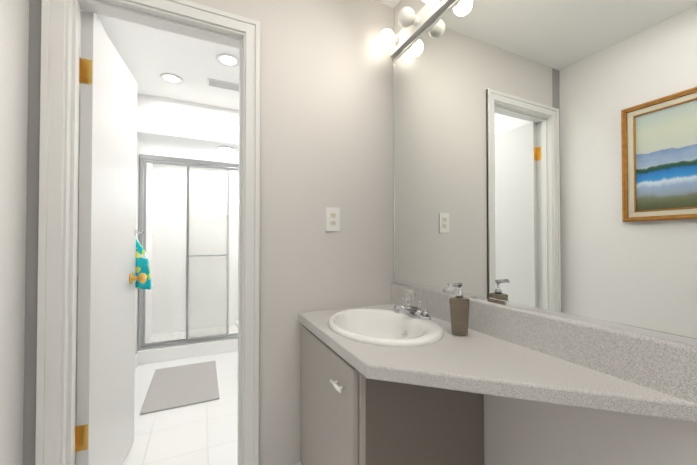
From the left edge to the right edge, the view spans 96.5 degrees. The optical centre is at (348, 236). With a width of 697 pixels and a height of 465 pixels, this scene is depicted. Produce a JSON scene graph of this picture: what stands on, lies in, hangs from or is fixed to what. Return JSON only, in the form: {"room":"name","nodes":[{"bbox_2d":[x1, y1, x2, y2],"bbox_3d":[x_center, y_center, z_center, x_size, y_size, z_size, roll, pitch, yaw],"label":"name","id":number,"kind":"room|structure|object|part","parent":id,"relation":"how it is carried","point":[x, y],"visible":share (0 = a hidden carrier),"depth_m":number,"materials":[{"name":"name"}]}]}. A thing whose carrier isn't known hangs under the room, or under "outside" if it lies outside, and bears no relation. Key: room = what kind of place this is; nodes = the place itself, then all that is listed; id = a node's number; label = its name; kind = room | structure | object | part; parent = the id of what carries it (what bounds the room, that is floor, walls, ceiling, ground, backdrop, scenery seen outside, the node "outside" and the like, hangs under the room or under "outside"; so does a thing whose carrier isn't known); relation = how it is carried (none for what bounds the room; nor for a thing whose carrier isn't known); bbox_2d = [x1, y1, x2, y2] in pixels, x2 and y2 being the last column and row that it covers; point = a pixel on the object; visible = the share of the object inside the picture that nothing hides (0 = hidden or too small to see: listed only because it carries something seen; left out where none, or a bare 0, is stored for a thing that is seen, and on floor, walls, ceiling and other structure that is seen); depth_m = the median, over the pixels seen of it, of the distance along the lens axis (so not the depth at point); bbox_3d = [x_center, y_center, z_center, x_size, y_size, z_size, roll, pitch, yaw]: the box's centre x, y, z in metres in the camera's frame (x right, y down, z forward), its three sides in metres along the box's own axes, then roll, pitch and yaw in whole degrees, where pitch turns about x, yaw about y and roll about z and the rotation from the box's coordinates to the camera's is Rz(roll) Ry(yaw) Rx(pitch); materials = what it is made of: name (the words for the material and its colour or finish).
{"room":"bathroom","nodes":[
{"label":"bathroom","id":0,"kind":"room"},
{"bbox_2d":[0,0,152,464],"bbox_3d":[-1.167,-0.053,1.099,0.100,2.400,5.850,0,-1,-25],"label":"wall","id":1,"kind":"structure","parent":0,"point":[14,34],"depth_m":0.98,"materials":[{"name":"white paint"}]},
{"bbox_2d":[75,353,137,464],"bbox_3d":[-1.531,1.104,1.993,0.013,0.110,1.844,0,-1,-25],"label":"baseboard","id":2,"kind":"structure","parent":1,"relation":"attached to","point":[136,365],"depth_m":2.77,"materials":[{"name":"white"}]},
{"bbox_2d":[122,351,237,464],"bbox_3d":[-0.408,1.182,1.439,1.776,0.060,5.850,0,-1,-25],"label":"floor","id":3,"kind":"structure","parent":0,"point":[204,433],"depth_m":1.90,"materials":[{"name":"white tile"}]},
{"bbox_2d":[140,361,219,414],"bbox_3d":[-1.302,1.159,2.467,0.480,0.012,0.770,0,-1,-25],"label":"bath mat","id":4,"kind":"object","parent":3,"relation":"on","point":[180,386],"visible":0.98,"depth_m":2.38,"materials":[{"name":"grey fabric"}]},
{"bbox_2d":[137,154,238,364],"bbox_3d":[-1.413,0.210,3.591,1.568,1.942,0.916,0,-1,-25],"label":"shower enclosure","id":5,"kind":"object","parent":3,"relation":"on","point":[178,344],"visible":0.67,"depth_m":3.08,"materials":[{"name":"glass"}]},
{"bbox_2d":[300,322,461,464],"bbox_3d":[0.122,0.770,1.281,0.550,0.760,0.584,0,-1,-25],"label":"bathroom vanity","id":6,"kind":"object","parent":3,"relation":"on","point":[345,421],"depth_m":1.01,"materials":[{"name":"grey wood"}]},
{"bbox_3d":[-0.095,0.712,1.175,0.017,0.623,0.551,0,-1,-25],"label":"cabinet door","id":7,"kind":"part","parent":6,"relation":"part of","materials":[{"name":"grey wood"}]},
{"bbox_3d":[-0.036,0.481,1.005,0.024,0.013,0.085,0,-1,-25],"label":"handle","id":8,"kind":"part","parent":6,"relation":"part of","materials":[{"name":"silver metal"}]},
{"bbox_2d":[298,302,696,464],"bbox_3d":[0.292,0.365,0.946,0.532,0.040,1.344,0,-1,-25],"label":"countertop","id":9,"kind":"structure","parent":6,"relation":"on","point":[438,378],"depth_m":0.93,"materials":[{"name":"grey stone"}]},
{"bbox_2d":[328,308,443,346],"bbox_3d":[0.133,0.423,1.223,0.412,0.187,0.526,0,-1,-25],"label":"sink","id":10,"kind":"object","parent":9,"relation":"in","point":[356,327],"depth_m":1.27,"materials":[{"name":"white ceramic"}]},
{"bbox_2d":[394,289,430,320],"bbox_3d":[0.248,0.282,1.281,0.141,0.117,0.167,0,-1,-25],"label":"faucet","id":11,"kind":"object","parent":9,"relation":"on","point":[401,312],"depth_m":1.28,"materials":[{"name":"silver metal"}]},
{"bbox_2d":[446,282,469,335],"bbox_3d":[0.383,0.255,1.102,0.097,0.182,0.070,0,-1,-25],"label":"soap dispenser","id":12,"kind":"object","parent":9,"relation":"on","point":[459,303],"visible":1,"depth_m":1.08,"materials":[{"name":"beige plastic"}]},
{"bbox_2d":[137,93,238,163],"bbox_3d":[-1.365,-1.055,3.506,1.576,0.330,1.150,0,-1,-25],"label":"wall","id":13,"kind":"structure","parent":0,"point":[169,127],"depth_m":2.89,"materials":[{"name":"white paint"}]},
{"bbox_2d":[217,146,233,150],"bbox_3d":[-1.244,-0.890,3.147,0.164,0.008,0.164,0,-1,-25],"label":"recessed light","id":14,"kind":"object","parent":13,"relation":"in","point":[224,148],"visible":0.98,"depth_m":3.14,"materials":[{"name":"white"}]},
{"bbox_2d":[151,164,237,333],"bbox_3d":[-1.631,-0.013,4.058,1.576,2.400,0.100,0,-1,-25],"label":"wall","id":15,"kind":"structure","parent":0,"point":[166,279],"depth_m":3.80,"materials":[{"name":"tile"}]},
{"bbox_2d":[207,170,238,216],"bbox_3d":[-1.458,-0.552,4.081,0.720,0.590,0.012,0,-1,-25],"label":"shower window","id":16,"kind":"structure","parent":15,"relation":"attached to","point":[231,194],"depth_m":4.02,"materials":[{"name":"white glass"}]},
{"bbox_2d":[23,0,393,464],"bbox_3d":[-0.353,-0.048,1.455,1.676,2.400,0.110,0,-1,-25],"label":"wall","id":17,"kind":"structure","parent":0,"point":[326,103],"depth_m":1.47,"materials":[{"name":"white paint"}]},
{"bbox_2d":[75,10,146,464],"bbox_3d":[-1.117,0.133,1.468,0.184,2.014,0.596,0,-1,-20],"label":"door","id":18,"kind":"structure","parent":17,"relation":"in","point":[104,426],"depth_m":1.34,"materials":[{"name":"white wood"}]},
{"bbox_3d":[-1.190,0.225,1.666,0.184,0.062,0.062,0,-1,-20],"label":"door knob","id":19,"kind":"part","parent":18,"relation":"part of","materials":[{"name":"gold metal"}]},
{"bbox_2d":[35,0,259,464],"bbox_3d":[-0.748,0.100,1.268,0.726,2.098,0.150,0,-1,-25],"label":"door frame","id":20,"kind":"structure","parent":17,"relation":"attached to","point":[50,250],"depth_m":1.13,"materials":[{"name":"white"}]},
{"bbox_2d":[326,207,339,230],"bbox_3d":[-0.076,-0.085,1.520,0.072,0.116,0.008,0,-1,-25],"label":"electrical outlet plate","id":21,"kind":"object","parent":17,"relation":"attached to","point":[332,218],"visible":1,"depth_m":1.52,"materials":[{"name":"white plastic"}]},
{"bbox_2d":[391,282,696,401],"bbox_3d":[0.523,0.294,1.056,0.020,0.105,1.344,0,-1,-25],"label":"backsplash","id":22,"kind":"structure","parent":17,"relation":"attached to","point":[668,367],"depth_m":0.82,"materials":[{"name":"grey stone"}]},
{"bbox_2d":[98,0,399,109],"bbox_3d":[-0.408,-1.278,1.473,1.776,0.060,5.850,0,-1,-25],"label":"ceiling","id":23,"kind":"structure","parent":0,"point":[149,56],"depth_m":2.20,"materials":[{"name":"white paint"}]},
{"bbox_2d":[160,73,183,84],"bbox_3d":[-1.378,-1.230,2.425,0.164,0.008,0.164,0,-1,-25],"label":"recessed light","id":24,"kind":"object","parent":23,"relation":"in","point":[171,78],"visible":0.98,"depth_m":2.42,"materials":[{"name":"white"}]},
{"bbox_2d":[207,78,238,90],"bbox_3d":[-1.004,-1.227,2.523,0.260,0.012,0.110,0,-1,-25],"label":"ceiling vent","id":25,"kind":"object","parent":23,"relation":"in","point":[222,84],"visible":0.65,"depth_m":2.50,"materials":[{"name":"white metal"}]},
{"bbox_2d":[216,54,238,67],"bbox_3d":[-0.842,-1.233,2.180,0.164,0.008,0.164,0,-1,-25],"label":"recessed light","id":26,"kind":"object","parent":23,"relation":"in","point":[229,60],"visible":0.98,"depth_m":2.18,"materials":[{"name":"white"}]},
{"bbox_2d":[394,0,696,464],"bbox_3d":[0.899,-0.062,0.410,0.100,2.400,2.846,0,-1,-25],"label":"wall","id":27,"kind":"structure","parent":0,"point":[522,432],"depth_m":0.86,"materials":[{"name":"white paint"}]},
{"bbox_2d":[379,0,454,57],"bbox_3d":[0.473,-1.012,1.048,0.136,0.080,1.338,0,-1,-25],"label":"light bar","id":28,"kind":"object","parent":27,"relation":"attached to","point":[419,22],"visible":1,"depth_m":1.43,"materials":[{"name":"white"}]},
{"bbox_3d":[0.194,-1.004,1.575,0.080,0.080,0.080,0,-1,-25],"label":"sconce light bulb","id":29,"kind":"part","parent":28,"relation":"part of","materials":[{"name":"white glass"}]},
{"bbox_3d":[0.264,-1.006,1.426,0.080,0.080,0.080,0,-1,-25],"label":"sconce light bulb","id":30,"kind":"part","parent":28,"relation":"part of","materials":[{"name":"white glass"}]},
{"bbox_2d":[393,0,696,345],"bbox_3d":[0.614,-0.370,0.886,0.010,1.198,1.741,0,-1,-25],"label":"mirror","id":31,"kind":"object","parent":27,"relation":"attached to","point":[544,156],"visible":1,"depth_m":0.90,"materials":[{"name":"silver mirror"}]},
{"label":"towel","id":32,"kind":"object","parent":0,"visible":0},
{"bbox_2d":[135,238,150,289],"bbox_3d":[-1.201,0.141,1.777,0.124,0.326,0.048,0,-1,-20],"label":"hanging towel","id":33,"kind":"object","parent":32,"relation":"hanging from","point":[142,263],"visible":0.35,"depth_m":1.77,"materials":[{"name":"teal fabric"}]}
]}

